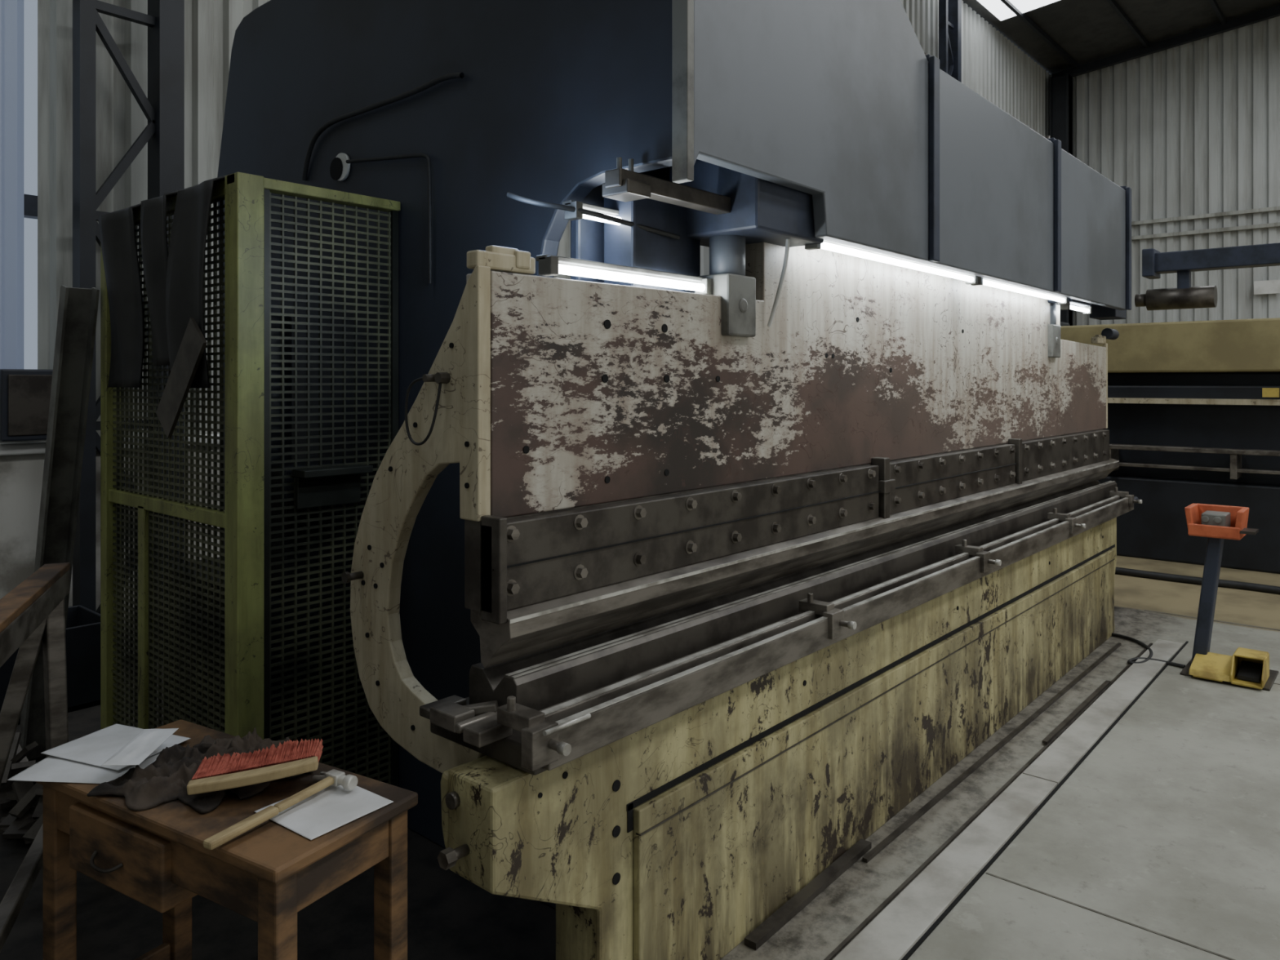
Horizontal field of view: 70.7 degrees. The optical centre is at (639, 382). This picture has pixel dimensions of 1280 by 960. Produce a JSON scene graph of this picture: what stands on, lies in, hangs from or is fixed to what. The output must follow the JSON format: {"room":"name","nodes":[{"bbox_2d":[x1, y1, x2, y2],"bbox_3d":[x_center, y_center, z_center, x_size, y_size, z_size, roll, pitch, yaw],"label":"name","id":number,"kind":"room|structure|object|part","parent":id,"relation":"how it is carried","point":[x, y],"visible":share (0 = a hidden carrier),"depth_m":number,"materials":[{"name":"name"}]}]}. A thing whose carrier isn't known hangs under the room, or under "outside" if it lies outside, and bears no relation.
{"room":"metal workshop","nodes":[
{"label":"metal workshop","id":0,"kind":"room"},
{"bbox_2d":[0,440,39,443],"bbox_3d":[-3.702,-3.125,4.886,0.050,6.930,0.760,0,0,41],"label":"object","id":1,"kind":"object","parent":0,"point":[34,440],"visible":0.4,"depth_m":5.08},
{"bbox_2d":[0,0,23,368],"bbox_3d":[-3.717,-1.130,4.849,0.035,2.240,0.684,0,0,41],"label":"window","id":2,"kind":"structure","parent":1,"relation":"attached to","point":[11,11],"depth_m":5.08,"materials":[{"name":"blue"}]},
{"bbox_2d":[37,0,570,441],"bbox_3d":[-1.680,-3.125,7.210,0.035,6.930,5.400,0,0,41],"label":"wall","id":3,"kind":"structure","parent":0,"point":[211,26],"depth_m":5.43,"materials":[{"name":"grey metal"}]},
{"bbox_2d":[0,555,1279,959],"bbox_3d":[7.368,1.800,3.944,18.600,0.300,26.200,0,0,41],"label":"floor","id":4,"kind":"structure","parent":0,"point":[1170,825],"depth_m":3.10,"materials":[{"name":"concrete"}]},
{"bbox_2d":[0,732,43,844],"bbox_3d":[-2.267,1.516,3.382,0.916,0.238,0.286,0,0,41],"label":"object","id":5,"kind":"object","parent":4,"relation":"on","point":[24,820],"visible":0.52,"depth_m":3.31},
{"bbox_2d":[0,562,70,951],"bbox_3d":[-1.763,1.112,2.342,0.351,1.086,1.008,0,0,-21],"label":"trestle","id":6,"kind":"object","parent":4,"relation":"on","point":[32,613],"visible":0.66,"depth_m":2.69,"materials":[{"name":"brown wood"}]},
{"bbox_2d":[0,604,100,724],"bbox_3d":[-3.184,1.440,4.499,0.500,0.421,0.859,0,0,41],"label":"bin","id":7,"kind":"object","parent":4,"relation":"on","point":[82,633],"visible":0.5,"depth_m":4.55,"materials":[{"name":"blue paint"}]},
{"bbox_2d":[19,284,99,759],"bbox_3d":[-2.446,0.635,3.783,0.570,2.044,0.123,0,0,39],"label":"steel beam","id":8,"kind":"structure","parent":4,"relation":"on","point":[77,310],"depth_m":3.73,"materials":[{"name":"grey metal"}]},
{"bbox_2d":[0,445,219,656],"bbox_3d":[0.524,1.020,9.851,0.320,1.260,25.600,0,0,41],"label":"masonry","id":9,"kind":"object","parent":4,"relation":"on","point":[21,476],"visible":0.02,"depth_m":5.03,"materials":[{"name":"white"}]},
{"bbox_2d":[0,368,53,441],"bbox_3d":[-3.361,0.125,4.975,0.130,0.390,0.300,0,0,41],"label":"electrical box","id":10,"kind":"object","parent":9,"relation":"attached to","point":[24,393],"visible":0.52,"depth_m":4.90,"materials":[{"name":"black metal"}]},
{"bbox_2d":[0,433,219,455],"bbox_3d":[0.547,0.370,9.832,0.380,0.060,25.600,0,0,41],"label":"coping","id":11,"kind":"object","parent":9,"relation":"on","point":[29,447],"depth_m":4.99},
{"bbox_2d":[72,0,184,661],"bbox_3d":[-2.994,-2.320,5.286,0.180,7.940,0.550,0,0,41],"label":"steel column","id":12,"kind":"structure","parent":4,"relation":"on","point":[163,109],"depth_m":5.11,"materials":[{"name":"grey metal"}]},
{"bbox_2d":[34,719,417,959],"bbox_3d":[-0.956,1.275,2.026,0.860,0.750,0.396,0,0,30],"label":"work table","id":13,"kind":"object","parent":4,"relation":"on","point":[157,857],"visible":0.81,"depth_m":1.90,"materials":[{"name":"brown wood"}]},
{"bbox_2d":[7,751,160,783],"bbox_3d":[-1.285,0.896,2.118,0.270,0.004,0.190,0,0,5],"label":"paper sheet","id":14,"kind":"object","parent":13,"relation":"on","point":[51,768],"visible":0.62,"depth_m":2.07,"materials":[{"name":"white paper"}]},
{"bbox_2d":[40,724,191,770],"bbox_3d":[-1.279,0.887,2.207,0.260,0.005,0.200,0,0,22],"label":"paper sheet","id":15,"kind":"object","parent":14,"relation":"on","point":[95,748],"visible":0.69,"depth_m":2.20,"materials":[{"name":"white paper"}]},
{"bbox_2d":[101,728,178,765],"bbox_3d":[-1.152,0.840,2.087,0.080,0.007,0.210,0,0,-5],"label":"paper sheet","id":16,"kind":"object","parent":15,"relation":"on","point":[141,746],"visible":1,"depth_m":2.07,"materials":[{"name":"white paper"}]},
{"bbox_3d":[-1.144,1.027,1.923,0.107,0.021,0.028,0,0,30],"label":"drawer handle","id":17,"kind":"part","parent":13,"relation":"part of","materials":[{"name":"metal"}]},
{"bbox_3d":[-1.053,1.015,2.049,0.350,0.140,0.285,0,0,30],"label":"drawer","id":18,"kind":"part","parent":13,"relation":"part of","materials":[{"name":"brown wood"}]},
{"bbox_2d":[87,743,246,813],"bbox_3d":[-1.025,0.871,2.025,0.316,0.058,0.280,0,0,13],"label":"rag","id":19,"kind":"object","parent":13,"relation":"on","point":[166,780],"visible":0.63,"depth_m":1.96,"materials":[{"name":"fabric"}]},
{"bbox_2d":[186,738,323,795],"bbox_3d":[-0.838,0.841,1.981,0.262,0.056,0.151,0,0,-14],"label":"brush","id":20,"kind":"object","parent":19,"relation":"on","point":[215,773],"visible":1,"depth_m":1.95,"materials":[{"name":"brown wood"}]},
{"bbox_2d":[192,726,313,799],"bbox_3d":[-0.928,0.865,2.124,0.370,0.069,0.231,0,0,42],"label":"rag","id":21,"kind":"object","parent":13,"relation":"on","point":[251,742],"visible":0.3,"depth_m":2.13,"materials":[{"name":"fabric"}]},
{"bbox_2d":[203,768,357,849],"bbox_3d":[-0.751,0.874,1.864,0.116,0.031,0.332,0,0,30],"label":"hammer","id":22,"kind":"object","parent":13,"relation":"on","point":[333,777],"visible":1,"depth_m":1.86,"materials":[{"name":"brown wood"}]},
{"bbox_2d":[254,785,393,839],"bbox_3d":[-0.667,0.896,1.907,0.200,0.004,0.200,0,0,36],"label":"paper sheet","id":23,"kind":"object","parent":13,"relation":"on","point":[332,807],"visible":0.72,"depth_m":1.89,"materials":[{"name":"white paper"}]},
{"bbox_2d":[97,172,400,786],"bbox_3d":[-1.546,0.482,3.474,1.280,2.335,0.671,0,0,41],"label":"cage","id":24,"kind":"object","parent":4,"relation":"on","point":[258,633],"visible":0.77,"depth_m":3.15,"materials":[{"name":"green paint"}]},
{"bbox_3d":[-1.083,0.505,3.168,0.040,2.290,0.530,0,0,41],"label":"panel frame","id":25,"kind":"part","parent":24,"relation":"part of","materials":[{"name":"metal"}]},
{"bbox_2d":[292,464,373,509],"bbox_3d":[-1.060,0.362,3.122,0.085,0.135,0.260,0,0,41],"label":"shelf","id":26,"kind":"object","parent":24,"relation":"attached to","point":[319,486],"depth_m":3.12,"materials":[{"name":"black metal"}]},
{"bbox_2d":[217,0,1142,959],"bbox_3d":[0.587,-0.025,5.118,2.980,3.350,6.085,0,0,41],"label":"press brake","id":27,"kind":"object","parent":4,"relation":"on","point":[673,587],"visible":1,"depth_m":2.98,"materials":[{"name":"yellow paint"}]},
{"bbox_3d":[-0.586,0.355,2.353,0.562,1.270,0.040,0,0,41],"label":"frame","id":28,"kind":"part","parent":27,"relation":"part of","materials":[{"name":"beige paint"}]},
{"bbox_3d":[-0.949,-0.025,3.454,2.830,3.350,0.070,0,0,41],"label":"frame","id":29,"kind":"part","parent":27,"relation":"part of","materials":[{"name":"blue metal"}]},
{"bbox_3d":[-0.094,-0.250,3.014,0.040,0.800,0.360,0,0,41],"label":"throat plate","id":30,"kind":"part","parent":27,"relation":"part of","materials":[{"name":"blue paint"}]},
{"bbox_2d":[562,200,621,225],"bbox_3d":[-0.119,-0.512,2.785,0.060,0.055,0.280,0,0,41],"label":"lamp","id":31,"kind":"object","parent":27,"relation":"attached to","point":[578,210],"depth_m":2.71,"materials":[{"name":"white plastic"}]},
{"bbox_2d":[536,254,711,294],"bbox_3d":[-0.023,-0.312,2.675,0.060,0.055,0.720,0,0,41],"label":"lamp","id":32,"kind":"object","parent":27,"relation":"attached to","point":[548,265],"depth_m":2.62,"materials":[{"name":"white plastic"}]},
{"bbox_3d":[0.290,-0.400,2.999,0.120,0.180,0.120,0,0,41],"label":"piston rod","id":33,"kind":"part","parent":27,"relation":"part of","materials":[{"name":"grey metal"}]},
{"bbox_3d":[1.375,1.270,4.057,0.160,0.760,5.380,0,0,41],"label":"bed plate","id":34,"kind":"part","parent":27,"relation":"part of","materials":[{"name":"yellow paint"}]},
{"bbox_3d":[1.459,-0.258,4.368,0.100,1.184,5.680,0,0,41],"label":"ram plate","id":35,"kind":"part","parent":27,"relation":"part of","materials":[{"name":"beige paint"}]},
{"bbox_3d":[1.554,0.800,4.200,0.065,0.050,5.510,0,0,41],"label":"clamping rail","id":36,"kind":"part","parent":27,"relation":"part of","materials":[{"name":"metal"}]},
{"bbox_3d":[1.544,1.373,4.113,0.022,0.553,4.755,0,0,41],"label":"bed plate","id":37,"kind":"part","parent":27,"relation":"part of","materials":[{"name":"yellow paint"}]},
{"bbox_2d":[804,239,977,284],"bbox_3d":[1.085,-0.492,3.720,0.060,0.055,1.510,0,0,41],"label":"lamp","id":38,"kind":"object","parent":27,"relation":"attached to","point":[828,245],"depth_m":3.59,"materials":[{"name":"white plastic"}]},
{"bbox_2d":[970,275,1067,304],"bbox_3d":[2.065,-0.492,4.856,0.060,0.055,1.410,0,0,41],"label":"lamp","id":39,"kind":"object","parent":27,"relation":"attached to","point":[981,281],"depth_m":4.78,"materials":[{"name":"white plastic"}]},
{"bbox_3d":[2.499,-0.400,5.558,0.120,0.180,0.120,0,0,41],"label":"piston rod","id":40,"kind":"part","parent":27,"relation":"part of","materials":[{"name":"grey metal"}]},
{"bbox_2d":[1060,302,1092,314],"bbox_3d":[2.736,-0.468,5.664,0.060,0.055,0.510,0,0,41],"label":"lamp","id":41,"kind":"object","parent":27,"relation":"attached to","point":[1086,309],"depth_m":5.63,"materials":[{"name":"white plastic"}]},
{"bbox_3d":[3.154,0.355,6.686,0.562,1.270,0.040,0,0,41],"label":"frame","id":42,"kind":"part","parent":27,"relation":"part of","materials":[{"name":"beige paint"}]},
{"bbox_2d":[938,0,961,82],"bbox_3d":[4.978,-2.320,14.521,0.180,7.940,0.550,0,0,41],"label":"lattice","id":43,"kind":"object","parent":4,"relation":"on","point":[949,11],"visible":0.11,"depth_m":14.57,"materials":[{"name":"blue paint"}]},
{"bbox_2d":[744,639,1188,959],"bbox_3d":[0.972,1.639,3.124,0.400,0.022,7.200,0,0,41],"label":"plates","id":44,"kind":"object","parent":4,"relation":"on","point":[902,926],"visible":1,"depth_m":3.25,"materials":[{"name":"metal"}]},
{"bbox_2d":[1049,73,1073,325],"bbox_3d":[8.854,-2.370,18.943,0.350,8.040,0.410,0,0,41],"label":"steel column","id":45,"kind":"structure","parent":4,"relation":"on","point":[1061,87],"depth_m":18.84,"materials":[{"name":"black metal"}]},
{"bbox_2d":[985,609,1279,959],"bbox_3d":[3.118,1.649,0.169,7.500,0.002,10.330,0,0,41],"label":"joint","id":46,"kind":"object","parent":4,"relation":"on","point":[986,873],"visible":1,"depth_m":2.85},
{"bbox_2d":[1060,242,1279,594],"bbox_3d":[7.016,0.200,6.506,8.280,2.900,2.180,0,0,41],"label":"machine","id":47,"kind":"object","parent":4,"relation":"on","point":[1193,406],"visible":0.57,"depth_m":8.22,"materials":[{"name":"beige paint"}]},
{"bbox_3d":[4.255,0.500,9.505,0.180,2.300,1.250,0,0,41],"label":"frame","id":48,"kind":"part","parent":47,"relation":"part of","materials":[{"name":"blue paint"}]},
{"bbox_3d":[5.000,-0.780,8.432,0.650,0.200,0.200,0,0,41],"label":"jib motor","id":49,"kind":"part","parent":47,"relation":"part of","materials":[{"name":"metal"}]},
{"bbox_2d":[1111,503,1279,690],"bbox_3d":[3.102,1.185,5.372,0.542,0.930,1.208,0,0,-36],"label":"stand","id":50,"kind":"object","parent":4,"relation":"on","point":[1249,668],"visible":0.98,"depth_m":5.12,"materials":[{"name":"metal"}]},
{"bbox_3d":[3.276,1.255,5.204,0.148,0.779,0.139,0,0,41],"label":"post","id":51,"kind":"part","parent":50,"relation":"part of","materials":[{"name":"metal"}]},
{"bbox_2d":[1184,503,1248,540],"bbox_3d":[3.315,0.800,5.183,0.284,0.160,0.260,0,0,41],"label":"tray","id":52,"kind":"object","parent":50,"relation":"on","point":[1212,522],"depth_m":5.13,"materials":[{"name":"paint"}]},
{"bbox_3d":[3.333,1.644,5.101,0.420,0.012,0.400,0,0,41],"label":"plate","id":53,"kind":"part","parent":50,"relation":"part of","materials":[{"name":"metal"}]},
{"bbox_3d":[3.399,0.833,5.032,0.070,0.015,0.140,0,0,41],"label":"handle","id":54,"kind":"part","parent":50,"relation":"part of","materials":[{"name":"metal"}]},
{"bbox_2d":[700,0,1052,275],"bbox_3d":[4.516,-3.125,14.387,0.035,6.930,13.484,0,0,41],"label":"sheet","id":55,"kind":"object","parent":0,"point":[993,67],"visible":0.19,"depth_m":16.64,"materials":[{"name":"metal"}]},
{"bbox_2d":[1000,0,1279,77],"bbox_3d":[7.368,-6.900,3.944,17.815,1.019,25.600,0,0,41],"label":"rafters","id":56,"kind":"object","parent":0,"point":[1224,26],"visible":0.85,"depth_m":17.41,"materials":[{"name":"blue paint"}]},
{"bbox_2d":[962,0,1279,74],"bbox_3d":[7.400,-7.070,3.982,18.400,0.960,25.700,0,0,41],"label":"sheet","id":57,"kind":"object","parent":56,"relation":"on","point":[1089,31],"visible":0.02,"depth_m":17.01,"materials":[{"name":"grey metal"}]},
{"bbox_2d":[977,0,1059,21],"bbox_3d":[2.502,-6.648,10.588,1.450,0.169,14.100,0,0,41],"label":"skylight panels","id":58,"kind":"object","parent":57,"relation":"attached to","point":[997,8],"visible":1,"depth_m":15.84,"materials":[{"name":"white"}]},
{"bbox_2d":[1072,16,1279,325],"bbox_3d":[15.751,-2.899,13.656,18.000,9.098,0.340,0,0,41],"label":"wall","id":59,"kind":"structure","parent":0,"point":[1193,129],"depth_m":17.72,"materials":[{"name":"metal"}]},
{"bbox_2d":[23,194,37,219],"bbox_3d":[0.515,-3.110,9.859,0.095,4.320,25.600,0,0,41],"label":"girts","id":60,"kind":"structure","parent":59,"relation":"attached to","point":[30,202],"depth_m":5.16,"materials":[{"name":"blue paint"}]},
{"bbox_2d":[1253,280,1279,294],"bbox_3d":[11.747,-1.775,16.861,0.450,0.250,0.020,0,0,41],"label":"wall sign","id":61,"kind":"object","parent":59,"relation":"attached to","point":[1269,286],"visible":1,"depth_m":16.86,"materials":[{"name":"white plastic"}]}
]}

